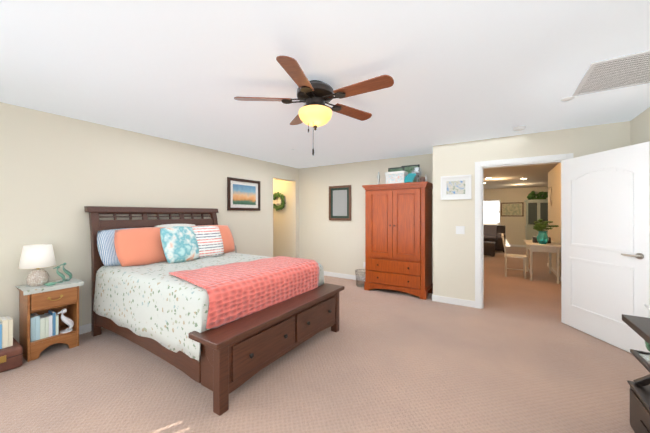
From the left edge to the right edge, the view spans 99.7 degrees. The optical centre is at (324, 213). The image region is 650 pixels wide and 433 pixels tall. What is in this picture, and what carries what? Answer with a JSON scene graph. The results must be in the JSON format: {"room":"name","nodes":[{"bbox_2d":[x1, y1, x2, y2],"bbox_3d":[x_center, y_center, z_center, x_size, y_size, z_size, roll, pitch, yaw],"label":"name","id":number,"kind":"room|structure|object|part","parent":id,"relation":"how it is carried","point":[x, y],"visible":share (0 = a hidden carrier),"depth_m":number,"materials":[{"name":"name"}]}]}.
{"room":"bedroom","nodes":[
{"label":"bedroom","id":0,"kind":"room"},
{"bbox_2d":[0,102,298,341],"bbox_3d":[-2.445,0.157,3.763,0.120,2.440,6.570,0,0,33],"label":"wall","id":1,"kind":"structure","parent":0,"point":[58,173],"depth_m":3.18,"materials":[{"name":"beige paint"}]},
{"bbox_2d":[227,177,259,210],"bbox_3d":[-1.491,-0.340,5.106,0.029,0.580,0.760,0,0,33],"label":"framed picture","id":2,"kind":"object","parent":1,"relation":"attached to","point":[243,194],"visible":0.98,"depth_m":5.06,"materials":[{"name":"multicoloured paper"}]},
{"bbox_2d":[0,246,649,432],"bbox_3d":[2.991,1.431,5.536,10.100,0.100,15.600,0,0,33],"label":"floor","id":3,"kind":"structure","parent":0,"point":[515,354],"depth_m":2.27,"materials":[{"name":"carpet"}]},
{"bbox_2d":[0,316,23,372],"bbox_3d":[-3.011,1.152,2.300,0.413,0.434,0.604,0,0,33],"label":"suitcase","id":4,"kind":"object","parent":3,"relation":"on","point":[11,352],"visible":1,"depth_m":2.42,"materials":[{"name":"leather"}]},
{"bbox_2d":[0,316,12,348],"bbox_3d":[-3.015,1.062,2.291,0.169,0.254,0.522,0,0,33],"label":"books","id":5,"kind":"object","parent":4,"relation":"on","point":[6,323],"depth_m":2.44,"materials":[{"name":"beige paper"}]},
{"bbox_3d":[-3.011,1.266,2.299,0.413,0.081,0.604,0,0,33],"label":"trim","id":6,"kind":"part","parent":4,"relation":"part of","materials":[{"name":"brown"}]},
{"bbox_2d":[15,244,83,361],"bbox_3d":[-2.772,0.845,2.770,0.352,1.060,0.430,0,0,33],"label":"nightstand","id":7,"kind":"object","parent":3,"relation":"on","point":[48,313],"visible":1,"depth_m":2.67,"materials":[{"name":"brown wood"}]},
{"bbox_2d":[18,244,55,286],"bbox_3d":[-2.836,0.513,2.711,0.260,0.396,0.260,0,0,33],"label":"lamp","id":8,"kind":"object","parent":7,"relation":"on","point":[37,256],"depth_m":2.65,"materials":[{"name":"white fabric"}]},
{"bbox_2d":[30,310,58,341],"bbox_3d":[-2.783,1.096,2.705,0.167,0.227,0.193,0,0,33],"label":"books","id":9,"kind":"object","parent":7,"relation":"on","point":[46,325],"depth_m":2.66,"materials":[{"name":"multicoloured paper"}]},
{"bbox_3d":[-2.714,0.702,2.716,0.100,0.018,0.100,0,0,33],"label":"dish","id":10,"kind":"part","parent":7,"relation":"part of","materials":[{"name":"green ceramic"}]},
{"bbox_2d":[84,206,343,415],"bbox_3d":[-1.265,0.648,3.181,2.449,1.455,1.730,0,0,33],"label":"bed","id":11,"kind":"object","parent":3,"relation":"on","point":[200,301],"visible":1,"depth_m":2.58,"materials":[{"name":"white fabric"}]},
{"bbox_2d":[155,224,194,226],"bbox_3d":[-1.936,0.367,3.666,0.271,0.449,0.600,0,0,33],"label":"pillow","id":12,"kind":"object","parent":11,"relation":"on","point":[165,225],"depth_m":3.67,"materials":[{"name":"white fabric"}]},
{"bbox_2d":[169,256,318,328],"bbox_3d":[-0.783,0.813,2.873,0.836,0.516,1.567,0,0,33],"label":"throw","id":13,"kind":"object","parent":11,"relation":"on","point":[227,294],"depth_m":2.44,"materials":[{"name":"fabric"}]},
{"bbox_2d":[355,269,364,286],"bbox_3d":[0.697,1.233,5.205,0.255,0.290,0.256,0,0,33],"label":"wastebasket","id":14,"kind":"object","parent":3,"relation":"on","point":[361,284],"visible":0.73,"depth_m":5.20,"materials":[{"name":"silver metal"}]},
{"bbox_2d":[362,164,432,299],"bbox_3d":[1.288,0.260,4.860,1.130,2.239,0.603,0,0,33],"label":"armoire","id":15,"kind":"object","parent":3,"relation":"on","point":[398,230],"visible":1,"depth_m":4.62,"materials":[{"name":"brown wood"}]},
{"bbox_2d":[484,241,494,256],"bbox_3d":[5.298,1.168,9.076,0.550,0.440,0.550,0,0,33],"label":"ottoman","id":16,"kind":"object","parent":3,"relation":"on","point":[489,247],"visible":0.54,"depth_m":8.78,"materials":[{"name":"brown leather"}]},
{"bbox_2d":[484,225,505,251],"bbox_3d":[5.870,0.916,10.611,1.850,0.950,0.950,0,0,33],"label":"sofa","id":17,"kind":"object","parent":3,"relation":"on","point":[492,233],"visible":0.35,"depth_m":10.10,"materials":[{"name":"brown leather"}]},
{"bbox_2d":[502,233,526,278],"bbox_3d":[4.157,0.922,6.047,0.450,0.920,0.420,0,0,33],"label":"chair","id":18,"kind":"object","parent":3,"relation":"on","point":[506,255],"visible":1,"depth_m":5.96,"materials":[{"name":"white wood"}]},
{"bbox_2d":[524,191,547,246],"bbox_3d":[8.392,0.252,10.791,0.860,2.281,0.480,0,0,33],"label":"hutch","id":19,"kind":"object","parent":3,"relation":"on","point":[536,208],"visible":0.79,"depth_m":10.75,"materials":[{"name":"grey"}]},
{"bbox_2d":[523,219,560,283],"bbox_3d":[4.667,0.751,5.933,0.550,1.262,1.180,0,0,33],"label":"desk","id":20,"kind":"object","parent":3,"relation":"on","point":[541,242],"visible":0.98,"depth_m":5.59,"materials":[{"name":"white wood"}]},
{"bbox_2d":[536,231,548,243],"bbox_3d":[4.478,0.500,5.651,0.200,0.262,0.200,0,0,33],"label":"vase","id":21,"kind":"object","parent":20,"relation":"on","point":[542,237],"depth_m":5.59,"materials":[{"name":"teal glass"}]},
{"bbox_2d":[622,303,649,432],"bbox_3d":[1.755,0.927,0.993,0.540,0.888,1.620,0,0,33],"label":"console","id":22,"kind":"object","parent":3,"relation":"on","point":[639,402],"visible":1,"depth_m":1.66,"materials":[{"name":"brown wood"}]},
{"bbox_3d":[1.755,0.886,0.993,0.430,0.010,1.510,0,0,33],"label":"glass","id":23,"kind":"part","parent":22,"relation":"part of","materials":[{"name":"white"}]},
{"bbox_2d":[644,340,649,351],"bbox_3d":[2.007,0.811,1.496,0.350,0.138,0.350,0,0,33],"label":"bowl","id":24,"kind":"object","parent":22,"relation":"on","point":[647,345],"depth_m":1.58,"materials":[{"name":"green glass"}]},
{"bbox_2d":[0,0,649,188],"bbox_3d":[2.991,-1.109,5.541,10.100,0.100,15.600,0,0,33],"label":"ceiling","id":25,"kind":"structure","parent":0,"point":[188,71],"depth_m":2.01,"materials":[{"name":"white paint"}]},
{"bbox_2d":[234,56,393,154],"bbox_3d":[-0.033,-0.766,2.254,1.219,0.600,1.273,0,0,33],"label":"ceiling fan","id":26,"kind":"object","parent":25,"relation":"hanging from","point":[315,97],"visible":1,"depth_m":2.17,"materials":[{"name":"brown wood"}]},
{"bbox_3d":[-0.080,-0.794,2.284,0.284,0.132,0.284,0,0,33],"label":"lamp shade","id":27,"kind":"part","parent":26,"relation":"part of","materials":[{"name":"yellow glass"}]},
{"bbox_2d":[512,126,525,130],"bbox_3d":[2.403,-1.044,3.398,0.136,0.040,0.136,0,0,33],"label":"smoke detector","id":28,"kind":"object","parent":25,"relation":"attached to","point":[518,128],"visible":1,"depth_m":3.36,"materials":[{"name":"white plastic"}]},
{"bbox_2d":[561,96,574,101],"bbox_3d":[2.257,-1.060,2.553,0.100,0.012,0.098,0,0,33],"label":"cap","id":29,"kind":"object","parent":25,"relation":"attached to","point":[567,99],"depth_m":2.54,"materials":[{"name":"white plastic"}]},
{"bbox_2d":[572,50,649,96],"bbox_3d":[2.323,-1.061,2.046,0.620,0.012,0.640,0,0,33],"label":"ceiling vent","id":30,"kind":"object","parent":25,"relation":"in","point":[630,70],"visible":1,"depth_m":2.10,"materials":[{"name":"white metal"}]},
{"bbox_2d":[273,153,432,282],"bbox_3d":[0.147,0.162,6.072,4.740,2.440,0.120,0,0,33],"label":"wall","id":31,"kind":"structure","parent":0,"point":[334,246],"depth_m":6.02,"materials":[{"name":"beige paint"}]},
{"bbox_2d":[273,192,285,210],"bbox_3d":[-1.169,-0.292,6.789,0.507,0.469,0.090,0,0,33],"label":"wreath","id":32,"kind":"object","parent":31,"relation":"attached to","point":[275,201],"visible":0.88,"depth_m":6.73,"materials":[{"name":"green plant"}]},
{"bbox_2d":[329,185,350,220],"bbox_3d":[0.317,-0.219,5.874,0.540,0.740,0.029,0,0,33],"label":"mirror","id":33,"kind":"object","parent":31,"relation":"attached to","point":[339,202],"visible":0.96,"depth_m":5.87,"materials":[{"name":"brown wood"}]},
{"bbox_2d":[433,145,440,295],"bbox_3d":[2.999,0.162,6.235,0.120,2.440,4.620,0,0,33],"label":"wall","id":34,"kind":"structure","parent":0,"point":[436,219],"depth_m":4.29,"materials":[{"name":"beige paint"}]},
{"bbox_2d":[18,244,560,342],"bbox_3d":[3.579,1.332,5.157,8.500,0.095,15.200,0,0,33],"label":"baseboard","id":35,"kind":"structure","parent":34,"relation":"attached to","point":[86,328],"depth_m":4.22,"materials":[{"name":"white wood"}]},
{"bbox_2d":[483,187,547,244],"bbox_3d":[7.935,0.173,11.466,8.200,2.440,0.120,0,0,33],"label":"wall","id":36,"kind":"structure","parent":0,"point":[515,229],"depth_m":11.44,"materials":[{"name":"beige paint"}]},
{"bbox_2d":[483,200,500,223],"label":"window","id":37,"kind":"structure","parent":36,"relation":"in","point":[499,209],"depth_m":11.81,"materials":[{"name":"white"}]},
{"bbox_2d":[501,202,523,215],"bbox_3d":[7.810,-0.157,11.457,0.780,0.580,0.029,0,0,33],"label":"picture","id":38,"kind":"object","parent":36,"relation":"attached to","point":[513,209],"visible":0.98,"depth_m":11.45,"materials":[{"name":"beige paper"}]},
{"bbox_2d":[441,121,629,300],"bbox_3d":[2.740,0.157,3.726,2.160,2.440,0.120,0,0,33],"label":"wall","id":39,"kind":"structure","parent":0,"point":[458,260],"depth_m":4.02,"materials":[{"name":"beige paint"}]},
{"bbox_2d":[441,174,470,199],"bbox_3d":[1.969,-0.387,4.136,0.420,0.360,0.024,0,0,33],"label":"collage","id":40,"kind":"object","parent":39,"relation":"attached to","point":[456,187],"visible":0.98,"depth_m":4.13,"materials":[{"name":"white paper"}]},
{"bbox_2d":[456,226,464,233],"bbox_3d":[2.023,0.253,4.109,0.120,0.120,0.010,0,0,33],"label":"switch plate","id":41,"kind":"object","parent":39,"relation":"attached to","point":[460,229],"visible":1,"depth_m":4.11,"materials":[{"name":"white plastic"}]},
{"bbox_2d":[475,153,572,308],"bbox_3d":[2.677,0.314,3.766,1.080,2.125,0.152,0,0,33],"label":"door frame","id":42,"kind":"structure","parent":39,"relation":"attached to","point":[479,239],"depth_m":3.96,"materials":[{"name":"white wood"}]},
{"bbox_2d":[561,141,649,352],"bbox_3d":[2.999,0.352,2.987,0.551,2.030,0.780,0,0,33],"label":"door","id":43,"kind":"structure","parent":39,"relation":"in","point":[605,240],"depth_m":2.89,"materials":[{"name":"white wood"}]},
{"bbox_3d":[2.996,0.406,2.647,0.188,0.060,0.206,0,0,33],"label":"handle","id":44,"kind":"part","parent":43,"relation":"part of","materials":[{"name":"grey metal"}]},
{"bbox_2d":[548,163,560,275],"bbox_3d":[4.654,0.160,5.241,0.120,2.440,4.500,0,0,33],"label":"wall","id":45,"kind":"structure","parent":0,"point":[554,209],"depth_m":6.17,"materials":[{"name":"beige paint"}]},
{"bbox_2d":[548,186,551,205],"bbox_3d":[5.553,-0.422,6.769,0.020,0.530,0.496,0,0,33],"label":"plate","id":46,"kind":"object","parent":45,"relation":"attached to","point":[550,201],"visible":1,"depth_m":6.71,"materials":[{"name":"beige"}]},
{"bbox_2d":[630,107,649,144],"bbox_3d":[1.942,0.150,0.601,0.120,2.440,6.000,0,0,33],"label":"wall","id":47,"kind":"structure","parent":0,"point":[640,128],"depth_m":2.93,"materials":[{"name":"beige paint"}]}
]}

